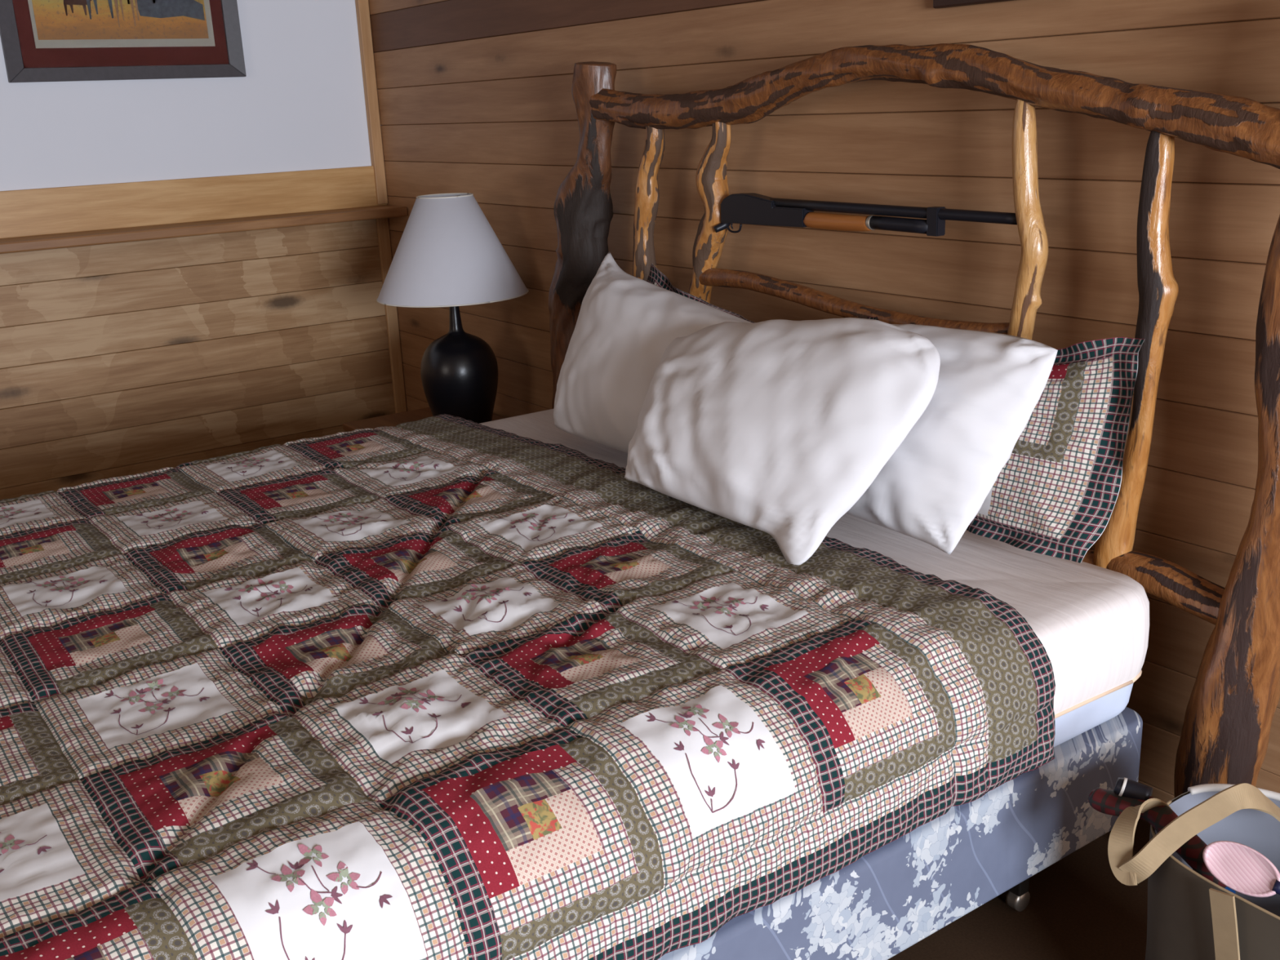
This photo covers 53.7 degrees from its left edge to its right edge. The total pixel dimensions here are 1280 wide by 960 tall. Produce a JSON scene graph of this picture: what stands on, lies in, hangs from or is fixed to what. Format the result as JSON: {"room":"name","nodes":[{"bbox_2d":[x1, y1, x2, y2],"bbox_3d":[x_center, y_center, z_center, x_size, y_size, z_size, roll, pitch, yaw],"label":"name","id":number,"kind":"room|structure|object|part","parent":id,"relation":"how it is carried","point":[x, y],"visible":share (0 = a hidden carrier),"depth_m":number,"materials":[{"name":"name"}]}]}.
{"room":"bedroom","nodes":[
{"label":"bedroom","id":0,"kind":"room"},
{"bbox_2d":[0,0,395,500],"bbox_3d":[-2.993,-0.799,3.650,5.200,2.619,0.120,-14,20,-33],"label":"wall","id":1,"kind":"structure","parent":0,"point":[119,359],"depth_m":4.59,"materials":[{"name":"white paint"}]},
{"bbox_2d":[0,0,246,82],"bbox_3d":[-1.750,-1.664,4.247,0.782,0.609,0.025,-14,20,-33],"label":"framed picture","id":2,"kind":"object","parent":1,"relation":"attached to","point":[42,40],"visible":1,"depth_m":4.28,"materials":[{"name":"painted wood"},{"name":"paper"},{"name":"mat board"}]},
{"bbox_3d":[-1.738,-1.393,4.328,0.780,0.044,0.025,-14,20,-33],"label":"frame rail","id":3,"kind":"part","parent":2,"relation":"part of","materials":[{"name":"grey wood"}]},
{"bbox_3d":[-2.990,-1.395,3.427,5.000,1.350,0.016,-14,20,-33],"label":"panel","id":4,"kind":"part","parent":1,"relation":"part of","materials":[{"name":"white paint"}]},
{"bbox_2d":[0,165,386,238],"bbox_3d":[-2.989,-0.664,3.601,4.900,0.152,0.020,-14,20,-33],"label":"trim","id":5,"kind":"structure","parent":1,"relation":"attached to","point":[69,209],"depth_m":4.50,"materials":[{"name":"brown wood"}]},
{"bbox_2d":[0,204,408,253],"bbox_3d":[-2.932,-0.556,3.556,4.900,0.035,0.202,-14,20,-33],"label":"trim","id":6,"kind":"structure","parent":1,"relation":"attached to","point":[64,240],"depth_m":4.40,"materials":[{"name":"brown wood"}]},
{"bbox_2d":[355,0,387,204],"bbox_3d":[-1.041,-1.793,4.734,0.042,1.490,0.030,-14,20,-33],"label":"trim","id":7,"kind":"structure","parent":1,"relation":"attached to","point":[362,11],"depth_m":4.82,"materials":[{"name":"brown wood"}]},
{"bbox_2d":[376,217,406,413],"bbox_3d":[-0.991,-0.530,5.115,0.046,1.060,0.018,-14,20,-33],"label":"trim","id":8,"kind":"structure","parent":1,"relation":"attached to","point":[382,224],"depth_m":5.09,"materials":[{"name":"brown wood"}]},
{"bbox_2d":[368,0,1279,802],"bbox_3d":[1.241,-0.464,1.988,0.120,2.662,7.600,-14,20,-33],"label":"wall","id":9,"kind":"structure","parent":0,"point":[475,96],"depth_m":2.76,"materials":[{"name":"brown wood"}]},
{"bbox_2d":[933,0,1014,8],"bbox_3d":[0.702,-1.178,2.391,0.024,0.512,0.360,-14,20,-33],"label":"wall plaque","id":10,"kind":"object","parent":9,"relation":"attached to","point":[936,3],"visible":1,"depth_m":2.55,"materials":[{"name":"brown wood"}]},
{"bbox_2d":[887,818,1150,959],"bbox_3d":[-0.743,1.300,0.990,5.300,0.100,7.800,-14,20,-33],"label":"floor","id":11,"kind":"structure","parent":0,"point":[1077,908],"depth_m":2.28,"materials":[{"name":"brown wood"}]},
{"bbox_2d":[342,407,505,431],"bbox_3d":[-0.612,0.038,4.314,0.478,0.400,0.880,-14,20,-33],"label":"nightstand","id":12,"kind":"object","parent":11,"relation":"on","point":[393,420],"visible":0.02,"depth_m":4.49,"materials":[{"name":"brown wood"}]},
{"bbox_2d":[376,192,528,423],"bbox_3d":[-0.604,-0.528,4.130,0.490,0.787,0.490,-14,20,-33],"label":"table lamp","id":13,"kind":"object","parent":12,"relation":"on","point":[448,253],"visible":0.85,"depth_m":3.96,"materials":[{"name":"white fabric"}]},
{"bbox_3d":[-0.614,-0.752,4.063,0.486,0.315,0.486,-14,20,-33],"label":"lamp shade","id":14,"kind":"part","parent":13,"relation":"part of","materials":[{"name":"fabric"}]},
{"bbox_2d":[480,408,1149,959],"bbox_3d":[-0.460,0.469,2.471,2.056,0.618,1.933,-14,20,-33],"label":"bed","id":15,"kind":"object","parent":11,"relation":"on","point":[1091,622],"visible":0.16,"depth_m":2.09,"materials":[{"name":"log wood"},{"name":"cotton fabric"}]},
{"bbox_2d":[0,413,1055,959],"bbox_3d":[-0.661,0.553,2.348,1.816,0.843,2.061,-14,20,-33],"label":"patchwork quilt","id":16,"kind":"object","parent":15,"relation":"on","point":[442,686],"visible":1,"depth_m":1.78,"materials":[{"name":"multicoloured fabric"}]},
{"bbox_3d":[-1.061,0.310,1.851,0.268,0.019,0.284,-14,20,-33],"label":"checked frame","id":17,"kind":"part","parent":16,"relation":"part of","materials":[{"name":"multicoloured fabric"}]},
{"bbox_3d":[-1.340,0.080,2.668,0.268,0.019,0.284,-14,20,-33],"label":"checked frame","id":18,"kind":"part","parent":16,"relation":"part of","materials":[{"name":"fabric"}]},
{"bbox_3d":[-0.728,0.434,1.408,0.274,0.027,0.284,-14,20,-33],"label":"checked frame","id":19,"kind":"part","parent":16,"relation":"part of","materials":[{"name":"fabric"}]},
{"bbox_3d":[-1.010,0.196,2.221,0.268,0.022,0.284,-14,20,-33],"label":"checked frame","id":20,"kind":"part","parent":16,"relation":"part of","materials":[{"name":"multicoloured fabric"}]},
{"bbox_3d":[-1.239,0.085,3.008,0.268,0.214,0.132,-14,20,-33],"label":"checked frame","id":21,"kind":"part","parent":16,"relation":"part of","materials":[{"name":"fabric"}]},
{"bbox_3d":[-0.679,0.317,1.775,0.268,0.021,0.284,-14,20,-33],"label":"checked frame","id":22,"kind":"part","parent":16,"relation":"part of","materials":[{"name":"fabric"}]},
{"bbox_3d":[-0.958,0.080,2.590,0.268,0.020,0.284,-14,20,-33],"label":"checked frame","id":23,"kind":"part","parent":16,"relation":"part of","materials":[{"name":"multicoloured fabric"}]},
{"bbox_3d":[-0.906,-0.029,2.960,0.266,0.021,0.284,-14,20,-33],"label":"checked frame","id":24,"kind":"part","parent":16,"relation":"part of","materials":[{"name":"fabric"}]},
{"bbox_3d":[-0.627,0.200,2.143,0.268,0.023,0.284,-14,20,-33],"label":"checked frame","id":25,"kind":"part","parent":16,"relation":"part of","materials":[{"name":"multicoloured fabric"}]},
{"bbox_3d":[-0.360,0.489,1.387,0.279,0.159,0.200,-14,20,-33],"label":"checked frame","id":26,"kind":"part","parent":16,"relation":"part of","materials":[{"name":"fabric"}]},
{"bbox_3d":[-0.814,-0.022,3.292,0.247,0.221,0.128,-14,20,-33],"label":"checked frame","id":27,"kind":"part","parent":16,"relation":"part of","materials":[{"name":"multicoloured fabric"}]},
{"bbox_3d":[-0.575,0.092,2.515,0.268,0.027,0.284,-14,20,-33],"label":"checked frame","id":28,"kind":"part","parent":16,"relation":"part of","materials":[{"name":"fabric"}]},
{"bbox_3d":[-0.524,-0.022,2.884,0.267,0.026,0.284,-14,20,-33],"label":"checked frame","id":29,"kind":"part","parent":16,"relation":"part of","materials":[{"name":"multicoloured fabric"}]},
{"bbox_3d":[-0.294,0.319,1.699,0.274,0.034,0.284,-14,20,-33],"label":"checked frame","id":30,"kind":"part","parent":16,"relation":"part of","materials":[{"name":"fabric"}]},
{"bbox_3d":[-0.244,0.208,2.068,0.268,0.032,0.284,-14,20,-33],"label":"checked frame","id":31,"kind":"part","parent":16,"relation":"part of","materials":[{"name":"multicoloured fabric"}]},
{"bbox_3d":[-0.193,0.093,2.437,0.268,0.026,0.284,-14,20,-33],"label":"checked frame","id":32,"kind":"part","parent":16,"relation":"part of","materials":[{"name":"multicoloured fabric"}]},
{"bbox_3d":[0.075,0.383,1.680,0.279,0.157,0.203,-14,20,-33],"label":"checked frame","id":33,"kind":"part","parent":16,"relation":"part of","materials":[{"name":"fabric"}]},
{"bbox_3d":[0.141,0.210,1.992,0.274,0.023,0.284,-14,20,-33],"label":"checked frame","id":34,"kind":"part","parent":16,"relation":"part of","materials":[{"name":"multicoloured fabric"}]},
{"bbox_2d":[624,317,940,564],"bbox_3d":[0.223,-0.122,2.430,0.322,0.378,0.754,-14,20,-33],"label":"pillow","id":35,"kind":"object","parent":16,"relation":"on","point":[778,428],"visible":1,"depth_m":2.27,"materials":[{"name":"white fabric"}]},
{"bbox_2d":[553,251,753,453],"bbox_3d":[0.018,-0.292,2.987,0.319,0.411,0.761,-14,20,-33],"label":"pillow","id":36,"kind":"object","parent":15,"relation":"on","point":[626,323],"visible":0.54,"depth_m":2.96,"materials":[{"name":"white fabric"}]},
{"bbox_2d":[646,263,754,323],"bbox_3d":[0.146,-0.295,3.064,0.159,0.405,0.741,-14,20,-33],"label":"pillow sham","id":37,"kind":"object","parent":15,"relation":"on","point":[655,277],"visible":0.05,"depth_m":3.19,"materials":[{"name":"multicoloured fabric"}]},
{"bbox_2d":[845,324,1057,554],"bbox_3d":[0.467,-0.110,2.383,0.239,0.349,0.608,-14,20,-33],"label":"pillow","id":38,"kind":"object","parent":15,"relation":"on","point":[989,386],"visible":0.47,"depth_m":2.19,"materials":[{"name":"white fabric"}]},
{"bbox_2d":[866,316,1145,563],"bbox_3d":[0.609,-0.106,2.412,0.167,0.391,0.708,-14,20,-33],"label":"pillow sham","id":39,"kind":"object","parent":15,"relation":"on","point":[1056,493],"visible":0.28,"depth_m":2.20,"materials":[{"name":"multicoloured fabric"}]},
{"bbox_3d":[0.608,-0.106,2.409,0.123,0.321,0.602,-14,20,-33],"label":"checked panel","id":40,"kind":"part","parent":39,"relation":"part of","materials":[{"name":"multicoloured fabric"}]},
{"bbox_3d":[0.690,0.704,2.299,0.028,0.100,0.028,-14,20,-33],"label":"leg","id":41,"kind":"part","parent":15,"relation":"part of","materials":[{"name":"metal"}]},
{"bbox_3d":[-0.466,0.303,2.421,2.034,0.236,1.911,-14,20,-33],"label":"mattress","id":42,"kind":"part","parent":15,"relation":"part of","materials":[{"name":"white fabric"}]},
{"bbox_2d":[548,43,1279,797],"bbox_3d":[0.442,-0.206,2.922,0.152,1.577,2.353,-14,20,-33],"label":"headboard","id":43,"kind":"object","parent":11,"relation":"on","point":[1233,703],"visible":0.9,"depth_m":2.30,"materials":[{"name":"brown wood"}]},
{"bbox_3d":[-0.146,-0.409,3.720,0.152,1.557,0.329,-14,20,-33],"label":"post","id":44,"kind":"part","parent":43,"relation":"part of","materials":[{"name":"brown wood"}]},
{"bbox_3d":[0.447,-0.398,2.838,0.045,0.086,1.000,-14,20,-33],"label":"rail","id":45,"kind":"part","parent":43,"relation":"part of","materials":[{"name":"brown wood"}]},
{"bbox_2d":[713,192,1017,236],"bbox_3d":[0.457,-0.563,2.752,0.052,0.096,0.898,-14,20,-33],"label":"shotgun","id":46,"kind":"object","parent":43,"relation":"attached to","point":[749,208],"visible":0.98,"depth_m":2.76,"materials":[{"name":"metal"}]},
{"bbox_3d":[0.475,-0.782,2.662,0.101,0.252,2.020,-14,20,-33],"label":"rail","id":47,"kind":"part","parent":43,"relation":"part of","materials":[{"name":"brown wood"}]},
{"bbox_3d":[0.430,0.002,3.011,0.074,0.093,2.125,-14,20,-33],"label":"rail","id":48,"kind":"part","parent":43,"relation":"part of","materials":[{"name":"brown wood"}]},
{"bbox_3d":[1.051,0.015,2.095,0.145,1.577,0.251,-14,20,-33],"label":"post","id":49,"kind":"part","parent":43,"relation":"part of","materials":[{"name":"brown wood"}]},
{"bbox_2d":[1107,782,1279,959],"bbox_3d":[0.937,0.679,1.753,0.285,0.509,0.500,-14,20,-33],"label":"tote bag","id":50,"kind":"object","parent":11,"relation":"on","point":[1191,917],"visible":0.93,"depth_m":1.79,"materials":[{"name":"grey fabric"}]},
{"bbox_3d":[0.744,0.508,1.859,0.161,0.119,0.051,-18,22,-41],"label":"handle","id":51,"kind":"part","parent":50,"relation":"part of","materials":[{"name":"beige fabric"}]},
{"bbox_2d":[1088,777,1226,888],"bbox_3d":[0.759,0.515,1.852,0.213,0.129,0.053,11,21,38],"label":"folded umbrella","id":52,"kind":"object","parent":50,"relation":"in","point":[1126,793],"visible":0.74,"depth_m":1.85,"materials":[{"name":"red fabric"}]},
{"bbox_3d":[0.822,0.494,1.793,0.263,0.167,0.077,-6,17,-11],"label":"handle","id":53,"kind":"part","parent":50,"relation":"part of","materials":[{"name":"beige fabric"}]},
{"bbox_2d":[1192,869,1235,893],"bbox_3d":[0.854,0.718,1.906,0.040,0.320,0.050,-14,20,-33],"label":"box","id":54,"kind":"object","parent":50,"relation":"in","point":[1226,887],"visible":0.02,"depth_m":1.85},
{"bbox_3d":[0.808,0.730,1.746,0.024,0.368,0.067,-14,20,-33],"label":"handle","id":55,"kind":"part","parent":50,"relation":"part of","materials":[{"name":"beige fabric"}]},
{"bbox_2d":[1202,840,1279,897],"bbox_3d":[0.865,0.554,1.696,0.214,0.089,0.044,11,21,37],"label":"hairbrush","id":56,"kind":"object","parent":50,"relation":"in","point":[1239,867],"visible":1,"depth_m":1.72,"materials":[{"name":"pink plastic"}]},
{"bbox_3d":[0.902,0.572,1.674,0.124,0.064,0.022,7,19,29],"label":"brush handle","id":57,"kind":"part","parent":56,"relation":"part of","materials":[{"name":"blue plastic"}]}
]}

